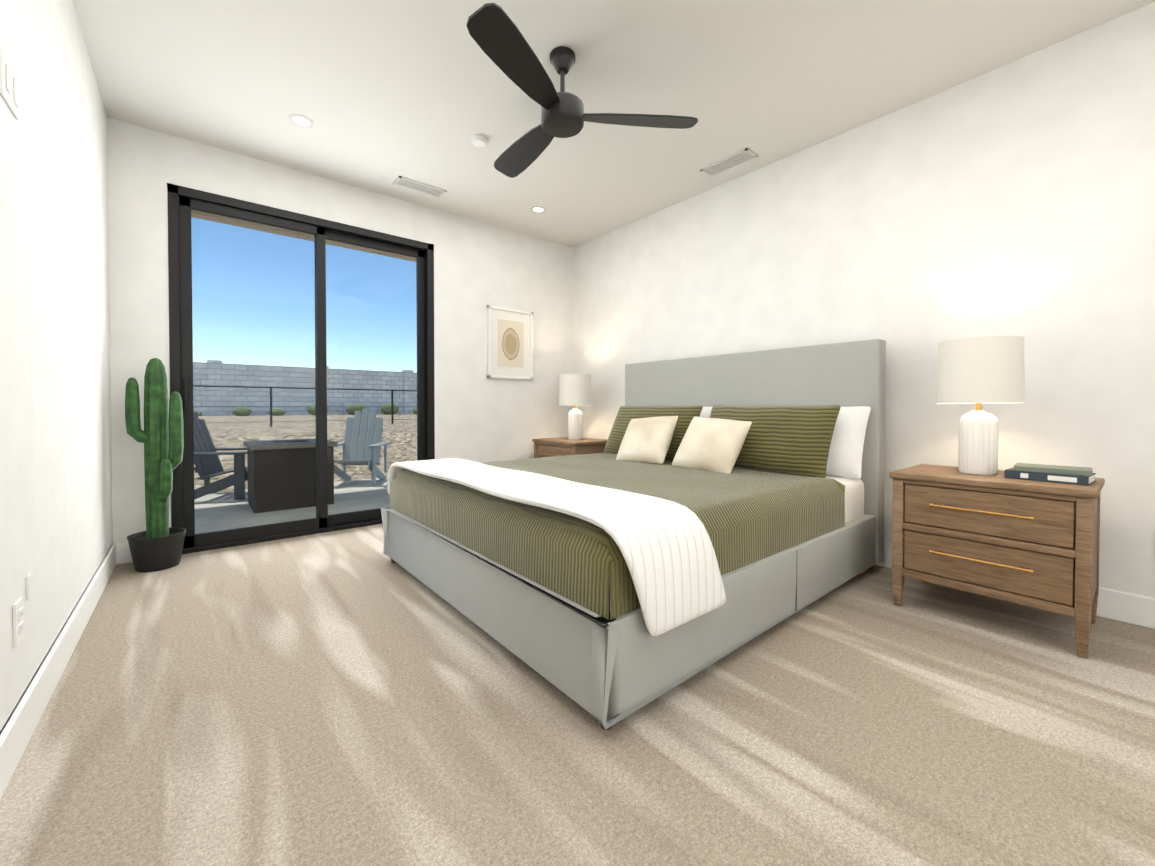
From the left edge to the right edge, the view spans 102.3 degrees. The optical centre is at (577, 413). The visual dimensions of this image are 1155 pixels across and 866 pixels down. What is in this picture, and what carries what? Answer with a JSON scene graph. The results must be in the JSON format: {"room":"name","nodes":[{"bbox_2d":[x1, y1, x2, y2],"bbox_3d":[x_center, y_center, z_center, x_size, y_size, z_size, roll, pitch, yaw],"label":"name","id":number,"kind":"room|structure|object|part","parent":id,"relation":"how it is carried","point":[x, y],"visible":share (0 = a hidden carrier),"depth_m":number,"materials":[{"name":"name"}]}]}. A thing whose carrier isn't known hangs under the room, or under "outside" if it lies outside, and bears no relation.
{"room":"bedroom","nodes":[
{"label":"bedroom","id":0,"kind":"room"},
{"bbox_2d":[0,0,112,730],"bbox_3d":[-1.197,-0.408,0.711,0.150,2.740,5.730,-1,1,-40],"label":"wall","id":1,"kind":"structure","parent":0,"point":[56,524],"depth_m":1.66,"materials":[{"name":"paint"}]},
{"bbox_2d":[0,48,18,119],"bbox_3d":[-1.583,-0.916,1.299,0.010,0.120,0.150,-1,1,-40],"label":"air vent","id":2,"kind":"object","parent":1,"relation":"attached to","point":[9,86],"visible":0.98,"depth_m":1.28,"materials":[{"name":"white plastic"}]},
{"bbox_2d":[13,591,31,646],"bbox_3d":[-1.583,0.589,1.320,0.010,0.116,0.072,-1,1,-39],"label":"electrical outlet plate","id":3,"kind":"object","parent":1,"relation":"attached to","point":[18,620],"depth_m":1.31,"materials":[{"name":"white plastic"}]},
{"bbox_2d":[26,572,32,594],"bbox_3d":[-1.661,0.522,1.410,0.005,0.070,0.044,-1,1,-39],"label":"electrical outlet plate","id":4,"kind":"object","parent":1,"relation":"attached to","point":[29,578],"depth_m":1.40,"materials":[{"name":"white plastic"}]},
{"bbox_2d":[0,542,119,799],"bbox_3d":[-1.134,0.894,0.780,0.020,0.135,5.438,-1,1,-39],"label":"baseboard","id":5,"kind":"structure","parent":1,"relation":"attached to","point":[18,729],"depth_m":1.52,"materials":[{"name":"white"}]},
{"bbox_2d":[107,117,571,542],"bbox_3d":[-1.509,-0.454,4.069,3.640,2.740,0.150,-1,1,-40],"label":"wall","id":6,"kind":"structure","parent":0,"point":[480,416],"depth_m":3.92,"materials":[{"name":"paint"}]},
{"bbox_2d":[167,183,434,553],"bbox_3d":[-2.002,-0.288,3.633,1.783,2.426,0.150,-1,1,-40],"label":"door frame","id":7,"kind":"structure","parent":6,"relation":"attached to","point":[183,201],"depth_m":3.47,"materials":[{"name":"black"}]},
{"bbox_2d":[487,305,533,379],"bbox_3d":[-0.664,-0.697,4.644,0.526,0.706,0.030,-1,1,-40],"label":"picture frame","id":8,"kind":"object","parent":6,"relation":"attached to","point":[509,343],"visible":1,"depth_m":4.63,"materials":[{"name":"white paper"}]},
{"bbox_2d":[0,524,1154,865],"bbox_3d":[0.266,1.005,1.936,3.940,0.120,5.730,-1,1,-40],"label":"floor","id":9,"kind":"structure","parent":0,"point":[354,696],"depth_m":1.36,"materials":[{"name":"carpet"}]},
{"bbox_2d":[125,358,186,571],"bbox_3d":[-2.557,0.296,2.826,0.272,1.273,0.272,-1,1,-40],"label":"cactus","id":10,"kind":"object","parent":9,"relation":"on","point":[157,544],"visible":1,"depth_m":2.79,"materials":[{"name":"green plant"}]},
{"bbox_2d":[127,528,186,571],"bbox_3d":[-2.557,0.830,2.834,0.272,0.205,0.272,-1,1,-40],"label":"pot","id":11,"kind":"object","parent":10,"relation":"attached to","point":[157,550],"depth_m":2.76,"materials":[{"name":"black"}]},
{"bbox_2d":[532,437,606,457],"bbox_3d":[-0.050,0.581,4.586,0.544,0.655,0.684,-1,1,-40],"label":"nightstand","id":12,"kind":"object","parent":9,"relation":"on","point":[552,447],"visible":0.25,"depth_m":4.39,"materials":[{"name":"brown wood"}]},
{"bbox_3d":[-0.220,0.513,4.445,0.020,0.407,0.562,-1,1,-40],"label":"drawer","id":13,"kind":"part","parent":12,"relation":"part of","materials":[{"name":"brown wood"}]},
{"bbox_2d":[559,374,591,439],"bbox_3d":[-0.021,-0.065,4.595,0.320,0.635,0.320,-1,1,-40],"label":"table lamp","id":14,"kind":"object","parent":12,"relation":"on","point":[575,390],"visible":1,"depth_m":4.48,"materials":[{"name":"white ceramic"}]},
{"bbox_3d":[-0.021,-0.232,4.593,0.320,0.300,0.320,-1,1,-40],"label":"lamp shade","id":15,"kind":"part","parent":14,"relation":"part of","materials":[{"name":"white fabric"}]},
{"bbox_2d":[381,339,885,729],"bbox_3d":[0.303,0.248,2.839,2.274,1.370,2.140,-1,1,-40],"label":"bed","id":16,"kind":"object","parent":9,"relation":"on","point":[697,515],"visible":1,"depth_m":2.10,"materials":[{"name":"fabric"}]},
{"bbox_2d":[389,453,844,619],"bbox_3d":[0.122,0.477,2.702,1.731,0.266,2.012,-1,1,-40],"label":"blanket","id":17,"kind":"object","parent":16,"relation":"on","point":[751,516],"depth_m":2.02,"materials":[{"name":"green fabric"}]},
{"bbox_3d":[0.290,0.540,2.841,2.067,0.345,1.958,-1,1,-40],"label":"mattress","id":18,"kind":"part","parent":16,"relation":"part of","materials":[{"name":"fabric"}]},
{"bbox_2d":[889,464,1104,658],"bbox_3d":[1.934,0.614,2.179,0.544,0.655,0.684,-1,1,-40],"label":"nightstand","id":19,"kind":"object","parent":9,"relation":"on","point":[1030,543],"visible":0.96,"depth_m":1.99,"materials":[{"name":"brown wood"}]},
{"bbox_2d":[937,336,1024,474],"bbox_3d":[1.926,-0.033,2.234,0.320,0.635,0.320,-1,1,-40],"label":"table lamp","id":20,"kind":"object","parent":19,"relation":"on","point":[977,371],"visible":1,"depth_m":2.15,"materials":[{"name":"white ceramic"}]},
{"bbox_3d":[1.955,-0.166,2.256,0.234,0.302,0.270,-1,1,-40],"label":"stem","id":21,"kind":"part","parent":20,"relation":"part of","materials":[{"name":"gold metal"}]},
{"bbox_3d":[1.926,-0.200,2.232,0.320,0.300,0.320,-1,1,-40],"label":"lamp shade","id":22,"kind":"part","parent":20,"relation":"part of","materials":[{"name":"white fabric"}]},
{"bbox_3d":[1.742,0.529,2.019,0.044,0.232,0.343,-1,1,-40],"label":"handle","id":23,"kind":"part","parent":19,"relation":"part of","materials":[{"name":"gold metal"}]},
{"bbox_3d":[1.765,0.546,2.038,0.020,0.407,0.562,-1,1,-40],"label":"drawer","id":24,"kind":"part","parent":19,"relation":"part of","materials":[{"name":"brown wood"}]},
{"bbox_2d":[1004,463,1095,485],"bbox_3d":[2.059,0.260,2.030,0.200,0.056,0.267,-1,1,-40],"label":"books","id":25,"kind":"object","parent":19,"relation":"on","point":[1061,474],"visible":1,"depth_m":1.98,"materials":[{"name":"grey paper"}]},
{"bbox_2d":[72,0,1154,246],"bbox_3d":[0.266,-1.855,1.897,3.940,0.120,5.730,-1,1,-40],"label":"ceiling","id":26,"kind":"structure","parent":0,"point":[382,94],"depth_m":2.51,"materials":[{"name":"white paint"}]},
{"bbox_2d":[289,114,313,127],"bbox_3d":[-1.704,-1.805,2.872,0.136,0.006,0.136,-1,1,-40],"label":"recessed light","id":27,"kind":"object","parent":26,"relation":"in","point":[301,121],"visible":1,"depth_m":2.87,"materials":[{"name":"white"}]},
{"bbox_2d":[393,176,446,197],"bbox_3d":[-1.259,-1.815,3.731,0.380,0.008,0.150,-1,1,-40],"label":"ceiling vent","id":28,"kind":"object","parent":26,"relation":"in","point":[401,181],"visible":1,"depth_m":3.73,"materials":[{"name":"white metal"}]},
{"bbox_2d":[471,135,486,146],"bbox_3d":[-0.648,-1.794,3.069,0.100,0.032,0.100,-1,1,-40],"label":"smoke detector","id":29,"kind":"object","parent":26,"relation":"attached to","point":[479,140],"visible":1,"depth_m":3.04,"materials":[{"name":"white plastic"}]},
{"bbox_2d":[530,206,545,212],"bbox_3d":[-0.352,-1.822,4.155,0.136,0.006,0.136,-1,1,-40],"label":"recessed light","id":30,"kind":"object","parent":26,"relation":"in","point":[537,209],"visible":1,"depth_m":4.15,"materials":[{"name":"white"}]},
{"bbox_2d":[466,3,697,177],"bbox_3d":[-0.176,-1.623,2.427,1.231,0.355,1.123,-1,1,-40],"label":"ceiling fan","id":31,"kind":"object","parent":26,"relation":"hanging from","point":[496,35],"visible":1,"depth_m":2.25,"materials":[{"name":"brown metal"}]},
{"bbox_3d":[-0.075,-1.622,2.345,0.216,0.355,0.216,-1,1,-40],"label":"motor","id":32,"kind":"part","parent":31,"relation":"part of","materials":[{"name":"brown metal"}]},
{"bbox_2d":[700,148,758,176],"bbox_3d":[1.092,-1.810,3.363,0.150,0.008,0.380,-1,1,-40],"label":"ceiling vent","id":33,"kind":"object","parent":26,"relation":"in","point":[731,161],"visible":1,"depth_m":3.35,"materials":[{"name":"white metal"}]},
{"bbox_2d":[572,2,1154,597],"bbox_3d":[1.728,-0.441,3.122,0.150,2.740,5.730,-1,1,-40],"label":"wall","id":34,"kind":"structure","parent":0,"point":[1016,198],"depth_m":2.55,"materials":[{"name":"paint"}]},
{"bbox_2d":[878,544,1154,628],"bbox_3d":[1.665,0.862,3.088,0.020,0.135,5.438,-1,1,-39],"label":"baseboard","id":35,"kind":"structure","parent":34,"relation":"attached to","point":[1130,608],"depth_m":2.10,"materials":[{"name":"white wood"}]},
{"label":"outside","id":36,"kind":"structure","parent":0,"visible":0},
{"bbox_2d":[194,477,389,533],"bbox_3d":[-2.204,0.975,5.214,16.000,0.150,2.470,-1,1,-40],"label":"patio","id":37,"kind":"structure","parent":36,"point":[219,520],"depth_m":4.47,"materials":[{"name":"concrete"}]},
{"bbox_2d":[193,412,247,499],"bbox_3d":[-3.904,0.467,5.060,0.799,1.040,0.686,0,1,-14],"label":"outdoor chair","id":38,"kind":"object","parent":37,"relation":"on","point":[203,468],"depth_m":4.88,"materials":[{"name":"grey wood"}]},
{"bbox_2d":[243,439,337,512],"bbox_3d":[-2.909,0.591,4.711,0.720,0.632,0.720,-1,1,-40],"label":"table","id":39,"kind":"object","parent":37,"relation":"on","point":[263,490],"depth_m":4.42,"materials":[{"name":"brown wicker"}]},
{"bbox_2d":[334,409,391,485],"bbox_3d":[-2.825,0.454,6.018,0.686,1.040,0.799,0,1,-8],"label":"outdoor chair","id":40,"kind":"object","parent":37,"relation":"on","point":[348,446],"depth_m":6.15,"materials":[{"name":"grey wood"}]},
{"bbox_2d":[194,414,416,493],"bbox_3d":[-5.885,0.454,14.388,38.000,0.680,16.380,-1,1,-40],"label":"gravel","id":41,"kind":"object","parent":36,"point":[402,452],"depth_m":8.42,"materials":[{"name":"beige gravel"}]},
{"bbox_2d":[193,360,416,415],"bbox_3d":[-10.513,-0.913,19.983,38.000,2.220,0.330,-1,1,-40],"label":"block wall","id":42,"kind":"structure","parent":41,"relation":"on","point":[369,376],"depth_m":18.91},
{"bbox_2d":[193,403,416,415],"bbox_3d":[-10.083,-0.192,19.227,34.645,0.558,1.152,-1,1,-40],"label":"shrubs","id":43,"kind":"object","parent":41,"relation":"on","point":[385,407],"depth_m":18.53,"materials":[{"name":"green plant"}]},
{"bbox_2d":[193,385,416,426],"bbox_3d":[-3.588,-0.169,11.594,28.000,0.802,0.036,-1,1,-40],"label":"wire fence","id":44,"kind":"object","parent":41,"relation":"on","point":[392,421],"depth_m":9.61,"materials":[{"name":"black metal"}]},
{"bbox_3d":[-2.913,-0.636,6.052,6.600,3.050,0.200,-1,1,-39],"label":"patio post","id":45,"kind":"object","parent":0,"visible":0},
{"bbox_2d":[191,209,415,261],"bbox_3d":[-2.197,-2.349,5.160,12.000,0.400,2.450,-1,1,-40],"label":"roof","id":46,"kind":"structure","parent":45,"relation":"on","point":[246,224],"depth_m":5.51,"materials":[{"name":"beige"}]}
]}

